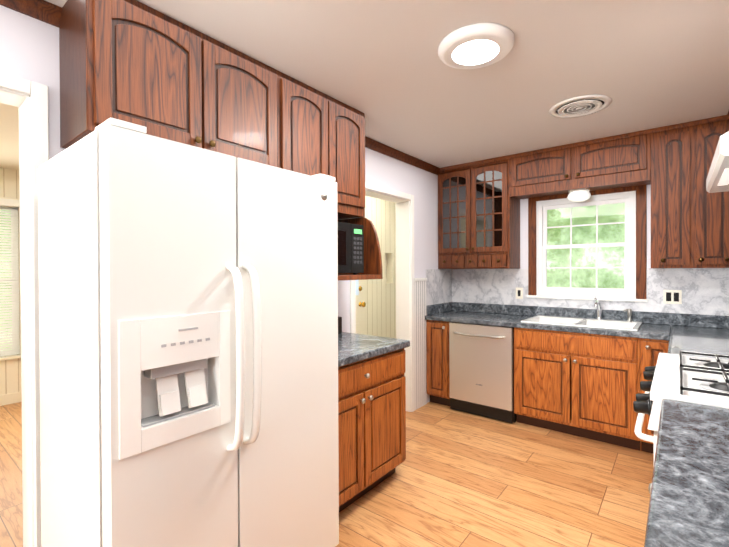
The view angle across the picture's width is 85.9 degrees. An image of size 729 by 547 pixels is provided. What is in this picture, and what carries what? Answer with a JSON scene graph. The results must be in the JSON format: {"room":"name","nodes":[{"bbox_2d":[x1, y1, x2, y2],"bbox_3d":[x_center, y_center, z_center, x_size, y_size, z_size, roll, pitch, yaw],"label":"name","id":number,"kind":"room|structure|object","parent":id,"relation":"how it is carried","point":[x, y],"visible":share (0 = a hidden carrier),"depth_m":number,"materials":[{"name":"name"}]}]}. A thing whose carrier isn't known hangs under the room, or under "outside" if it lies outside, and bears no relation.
{"room":"kitchen","nodes":[
{"label":"kitchen","id":0,"kind":"room"},
{"bbox_2d":[0,168,20,394],"bbox_3d":[-4.276,0.151,3.475,0.120,2.450,4.200,0,0,39],"label":"wall","id":1,"kind":"structure","parent":0,"point":[10,375],"depth_m":4.10,"materials":[{"name":"beige paint"}]},
{"bbox_2d":[0,197,20,360],"bbox_3d":[-3.972,0.082,3.807,0.140,1.720,1.080,0,0,39],"label":"window","id":2,"kind":"structure","parent":1,"relation":"in","point":[8,357],"depth_m":4.15,"materials":[{"name":"white"}]},
{"bbox_2d":[0,198,19,355],"bbox_3d":[-3.936,0.053,3.778,0.087,1.621,0.960,0,0,39],"label":"window blind","id":3,"kind":"object","parent":2,"relation":"attached to","point":[9,203],"visible":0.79,"depth_m":4.10,"materials":[{"name":"white"}]},
{"bbox_2d":[0,391,21,405],"bbox_3d":[-4.218,1.321,3.440,0.015,0.110,4.200,0,0,39],"label":"baseboard","id":4,"kind":"structure","parent":1,"relation":"attached to","point":[10,398],"depth_m":4.09,"materials":[{"name":"beige wood"}]},
{"bbox_2d":[0,5,437,402],"bbox_3d":[-0.955,0.135,2.176,0.150,2.470,6.320,0,0,39],"label":"wall","id":5,"kind":"structure","parent":0,"point":[29,48],"depth_m":3.00,"materials":[{"name":"white paint"}]},
{"bbox_2d":[0,72,48,546],"bbox_3d":[-1.659,0.308,1.296,0.186,2.140,0.954,0,0,39],"label":"door frame","id":6,"kind":"structure","parent":5,"relation":"attached to","point":[28,98],"depth_m":1.58,"materials":[{"name":"white wood"}]},
{"bbox_2d":[59,0,282,168],"bbox_3d":[-0.867,-0.813,1.880,0.348,0.568,0.882,0,0,39],"label":"upper cabinet","id":7,"kind":"object","parent":5,"relation":"attached to","point":[156,73],"depth_m":1.64,"materials":[{"name":"brown wood"}]},
{"bbox_2d":[0,0,439,174],"bbox_3d":[-1.025,-1.064,1.932,0.045,0.065,5.870,0,0,39],"label":"crown molding","id":8,"kind":"structure","parent":5,"relation":"attached to","point":[45,11],"depth_m":1.61,"materials":[{"name":"brown wood"}]},
{"bbox_2d":[283,73,364,219],"bbox_3d":[-0.355,-0.744,2.521,0.348,0.718,0.758,0,0,39],"label":"upper cabinet","id":9,"kind":"object","parent":5,"relation":"attached to","point":[323,134],"depth_m":2.40,"materials":[{"name":"brown wood"}]},
{"bbox_2d":[337,217,382,280],"bbox_3d":[-0.302,-0.169,2.484,0.478,0.428,0.759,0,0,39],"label":"shelf","id":10,"kind":"object","parent":9,"relation":"attached to","point":[372,262],"visible":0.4,"depth_m":2.66,"materials":[{"name":"brown wood"}]},
{"bbox_2d":[337,222,363,274],"bbox_3d":[-0.311,-0.147,2.464,0.372,0.321,0.522,0,0,39],"label":"microwave","id":11,"kind":"object","parent":10,"relation":"in","point":[350,248],"visible":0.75,"depth_m":2.45,"materials":[{"name":"black plastic"}]},
{"bbox_2d":[350,182,414,411],"bbox_3d":[0.121,0.301,3.522,0.186,2.110,0.953,0,0,39],"label":"door frame","id":12,"kind":"structure","parent":5,"relation":"attached to","point":[405,309],"depth_m":3.81,"materials":[{"name":"white wood"}]},
{"bbox_2d":[414,278,426,409],"bbox_3d":[0.563,0.702,3.937,0.022,1.300,0.238,0,0,39],"label":"trim","id":13,"kind":"structure","parent":5,"relation":"attached to","point":[420,346],"depth_m":3.94,"materials":[{"name":"white wood"}]},
{"bbox_2d":[0,402,653,546],"bbox_3d":[-0.972,1.391,2.701,6.370,0.050,7.100,0,0,39],"label":"floor","id":14,"kind":"structure","parent":0,"point":[457,478],"depth_m":2.45,"materials":[{"name":"brown wood"}]},
{"bbox_2d":[38,117,338,546],"bbox_3d":[-0.634,0.479,1.570,0.769,1.786,0.890,0,0,39],"label":"fridge","id":15,"kind":"object","parent":14,"relation":"on","point":[188,323],"visible":1,"depth_m":1.25,"materials":[{"name":"white metal"}]},
{"bbox_2d":[338,348,405,512],"bbox_3d":[-0.227,0.930,2.440,0.654,0.870,0.906,0,0,39],"label":"base cabinet","id":16,"kind":"object","parent":14,"relation":"on","point":[372,419],"visible":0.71,"depth_m":2.30,"materials":[{"name":"brown wood"}]},
{"bbox_2d":[338,332,409,366],"bbox_3d":[-0.240,0.425,2.434,0.640,0.140,0.948,0,0,39],"label":"countertop","id":17,"kind":"structure","parent":16,"relation":"on","point":[353,347],"depth_m":2.43,"materials":[{"name":"stone"}]},
{"bbox_2d":[338,316,341,333],"bbox_3d":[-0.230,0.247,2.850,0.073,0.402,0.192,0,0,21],"label":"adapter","id":18,"kind":"object","parent":17,"relation":"on","point":[339,324],"visible":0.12,"depth_m":2.89,"materials":[{"name":"black plastic"}]},
{"bbox_2d":[426,320,450,405],"bbox_3d":[0.909,0.914,4.168,0.271,0.870,0.648,0,0,39],"label":"base cabinet","id":19,"kind":"object","parent":14,"relation":"on","point":[437,355],"visible":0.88,"depth_m":3.94,"materials":[{"name":"brown wood"}]},
{"bbox_2d":[449,322,516,422],"bbox_3d":[1.234,0.916,3.863,0.605,0.866,0.660,0,0,39],"label":"dishwasher","id":20,"kind":"object","parent":14,"relation":"on","point":[481,368],"visible":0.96,"depth_m":3.63,"materials":[{"name":"silver metal"}]},
{"bbox_2d":[514,327,640,450],"bbox_3d":[1.857,0.914,3.410,0.918,0.870,0.648,0,0,39],"label":"base cabinet","id":21,"kind":"object","parent":14,"relation":"on","point":[584,385],"visible":0.77,"depth_m":3.15,"materials":[{"name":"brown wood"}]},
{"bbox_2d":[425,302,724,339],"bbox_3d":[1.839,0.408,3.429,2.646,0.143,0.634,0,0,39],"label":"countertop","id":22,"kind":"structure","parent":21,"relation":"on","point":[660,326],"depth_m":3.67,"materials":[{"name":"stone"}]},
{"bbox_2d":[521,315,641,330],"bbox_3d":[1.882,0.517,3.410,0.846,0.190,0.551,0,0,39],"label":"sink","id":23,"kind":"object","parent":22,"relation":"in","point":[593,323],"visible":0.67,"depth_m":3.45,"materials":[{"name":"white ceramic"}]},
{"bbox_2d":[623,309,632,321],"bbox_3d":[2.276,0.366,3.385,0.067,0.110,0.050,0,0,39],"label":"sprayer","id":24,"kind":"object","parent":23,"relation":"on","point":[629,312],"visible":1,"depth_m":3.37,"materials":[{"name":"silver metal"}]},
{"bbox_2d":[593,296,602,319],"bbox_3d":[2.046,0.317,3.457,0.081,0.209,0.240,0,0,39],"label":"faucet","id":25,"kind":"object","parent":22,"relation":"on","point":[597,305],"visible":1,"depth_m":3.50,"materials":[{"name":"silver metal"}]},
{"bbox_2d":[640,338,668,453],"bbox_3d":[2.544,0.915,2.861,0.836,0.870,0.648,0,0,39],"label":"base cabinet","id":26,"kind":"object","parent":14,"relation":"on","point":[651,350],"visible":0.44,"depth_m":2.87,"materials":[{"name":"brown wood"}]},
{"bbox_2d":[661,318,728,353],"bbox_3d":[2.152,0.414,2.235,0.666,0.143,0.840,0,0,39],"label":"countertop","id":27,"kind":"structure","parent":26,"relation":"on","point":[692,327],"depth_m":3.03,"materials":[{"name":"stone"}]},
{"bbox_2d":[671,335,728,359],"bbox_3d":[2.128,0.438,2.236,0.590,0.008,0.740,0,0,39],"label":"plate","id":28,"kind":"object","parent":27,"relation":"on","point":[702,345],"visible":0.77,"depth_m":2.33,"materials":[{"name":"grey"}]},
{"bbox_2d":[665,313,728,321],"bbox_3d":[2.620,0.408,2.820,0.666,0.143,0.480,0,0,39],"label":"countertop","id":29,"kind":"structure","parent":26,"relation":"on","point":[671,315],"depth_m":3.16,"materials":[{"name":"stone"}]},
{"bbox_2d":[633,350,728,459],"bbox_3d":[1.578,0.882,1.592,0.758,0.960,0.880,0,0,39],"label":"stove","id":30,"kind":"object","parent":14,"relation":"on","point":[693,379],"visible":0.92,"depth_m":1.56,"materials":[{"name":"white metal"}]},
{"bbox_3d":[0.227,0.944,-0.159,0.682,0.870,3.536,0,0,39],"label":"base cabinet","id":31,"kind":"object","parent":14,"relation":"on","visible":0},
{"bbox_2d":[644,399,728,546],"bbox_3d":[0.232,0.438,-0.168,0.663,0.143,3.536,0,0,39],"label":"countertop","id":32,"kind":"structure","parent":31,"relation":"on","point":[689,501],"depth_m":0.87,"materials":[{"name":"stone"}]},
{"bbox_2d":[0,0,728,170],"bbox_3d":[-0.983,-1.114,2.685,6.370,0.060,7.100,0,0,39],"label":"ceiling","id":33,"kind":"structure","parent":0,"point":[404,88],"depth_m":2.08,"materials":[{"name":"white paint"}]},
{"bbox_2d":[438,23,513,68],"bbox_3d":[0.538,-1.082,1.905,0.356,0.042,0.356,0,0,39],"label":"ceiling light","id":34,"kind":"object","parent":33,"relation":"attached to","point":[476,45],"visible":1,"depth_m":1.84,"materials":[{"name":"white plastic"}]},
{"bbox_2d":[549,94,611,117],"bbox_3d":[1.440,-1.104,2.625,0.370,0.016,0.370,0,0,39],"label":"ceiling vent","id":35,"kind":"object","parent":33,"relation":"in","point":[579,106],"visible":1,"depth_m":2.59,"materials":[{"name":"white metal"}]},
{"bbox_2d":[365,196,395,338],"bbox_3d":[-0.163,0.125,4.744,0.120,2.450,2.680,0,0,39],"label":"wall","id":36,"kind":"structure","parent":0,"point":[381,298],"depth_m":5.17,"materials":[{"name":"beige"}]},
{"bbox_2d":[355,280,365,333],"bbox_3d":[-0.251,0.335,4.445,0.107,2.025,0.820,0,0,39],"label":"door","id":37,"kind":"structure","parent":36,"relation":"in","point":[359,294],"depth_m":4.71,"materials":[{"name":"beige wood"}]},
{"bbox_2d":[364,211,365,334],"bbox_3d":[-0.292,0.292,4.477,0.012,2.120,0.980,0,0,39],"label":"door frame","id":38,"kind":"structure","parent":36,"relation":"attached to","point":[365,301],"depth_m":4.85,"materials":[{"name":"beige wood"}]},
{"bbox_2d":[520,184,650,298],"bbox_3d":[2.063,0.112,3.732,2.920,2.470,0.120,0,0,39],"label":"wall","id":39,"kind":"structure","parent":0,"point":[523,233],"depth_m":3.98,"materials":[{"name":"white paint"}]},
{"bbox_2d":[438,159,519,268],"bbox_3d":[1.180,-0.581,4.110,0.765,1.078,0.378,0,0,39],"label":"upper cabinet","id":40,"kind":"object","parent":39,"relation":"attached to","point":[478,217],"visible":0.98,"depth_m":3.95,"materials":[{"name":"brown wood"}]},
{"bbox_2d":[426,268,728,315],"bbox_3d":[1.850,0.150,3.442,2.646,0.372,0.596,0,0,39],"label":"backsplash","id":41,"kind":"structure","parent":39,"relation":"attached to","point":[705,291],"depth_m":3.63,"materials":[{"name":"white stone"}]},
{"bbox_2d":[516,287,522,298],"bbox_3d":[1.587,0.209,4.018,0.070,0.115,0.008,0,0,39],"label":"electrical outlet","id":42,"kind":"object","parent":41,"relation":"attached to","point":[519,293],"visible":1,"depth_m":4.01,"materials":[{"name":"beige plastic"}]},
{"bbox_2d":[663,290,681,303],"bbox_3d":[2.551,0.200,3.246,0.120,0.115,0.008,0,0,39],"label":"electrical outlet","id":43,"kind":"object","parent":41,"relation":"attached to","point":[672,296],"visible":1,"depth_m":3.24,"materials":[{"name":"beige plastic"}]},
{"bbox_2d":[509,133,650,198],"bbox_3d":[1.905,-0.923,3.526,1.096,0.393,0.378,0,0,39],"label":"upper cabinet","id":44,"kind":"object","parent":39,"relation":"attached to","point":[620,163],"visible":1,"depth_m":3.37,"materials":[{"name":"brown wood"}]},
{"bbox_2d":[567,188,590,201],"bbox_3d":[1.929,-0.695,3.524,0.184,0.110,0.184,0,0,39],"label":"sconce","id":45,"kind":"object","parent":44,"relation":"attached to","point":[579,195],"visible":0.94,"depth_m":3.46,"materials":[{"name":"white glass"}]},
{"bbox_2d":[439,115,724,170],"bbox_3d":[1.664,-1.103,3.502,2.280,0.030,0.018,0,0,39],"label":"crown molding","id":46,"kind":"structure","parent":39,"relation":"attached to","point":[671,127],"depth_m":3.28,"materials":[{"name":"brown wood"}]},
{"bbox_2d":[527,295,647,301],"bbox_3d":[2.036,0.238,3.659,0.990,0.022,0.060,0,0,39],"label":"window sill","id":47,"kind":"structure","parent":39,"relation":"attached to","point":[591,298],"depth_m":3.61,"materials":[{"name":"white wood"}]},
{"bbox_2d":[528,185,646,298],"bbox_3d":[2.060,-0.278,3.689,0.970,1.010,0.095,0,0,39],"label":"kitchen window","id":48,"kind":"structure","parent":39,"relation":"in","point":[628,199],"depth_m":3.63,"materials":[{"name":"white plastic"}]},
{"bbox_2d":[651,119,728,267],"bbox_3d":[2.521,-0.578,3.037,0.477,1.083,0.378,0,0,39],"label":"upper cabinet","id":49,"kind":"object","parent":39,"relation":"attached to","point":[689,221],"visible":0.96,"depth_m":2.93,"materials":[{"name":"brown wood"}]},
{"bbox_3d":[1.787,-0.565,1.531,0.358,1.083,2.988,0,0,39],"label":"upper cabinet","id":50,"kind":"object","parent":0,"visible":0},
{"bbox_2d":[706,131,728,192],"bbox_3d":[1.619,-0.458,1.442,0.510,0.154,0.802,0,0,39],"label":"range hood","id":51,"kind":"object","parent":50,"relation":"attached to","point":[717,179],"visible":1,"depth_m":1.49,"materials":[{"name":"white metal"}]},
{"label":"outside","id":52,"kind":"structure","parent":0,"visible":0},
{"bbox_2d":[0,203,624,350],"bbox_3d":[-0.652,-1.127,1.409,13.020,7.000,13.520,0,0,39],"label":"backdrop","id":53,"kind":"structure","parent":52,"point":[563,257],"depth_m":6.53,"materials":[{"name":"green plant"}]}
]}

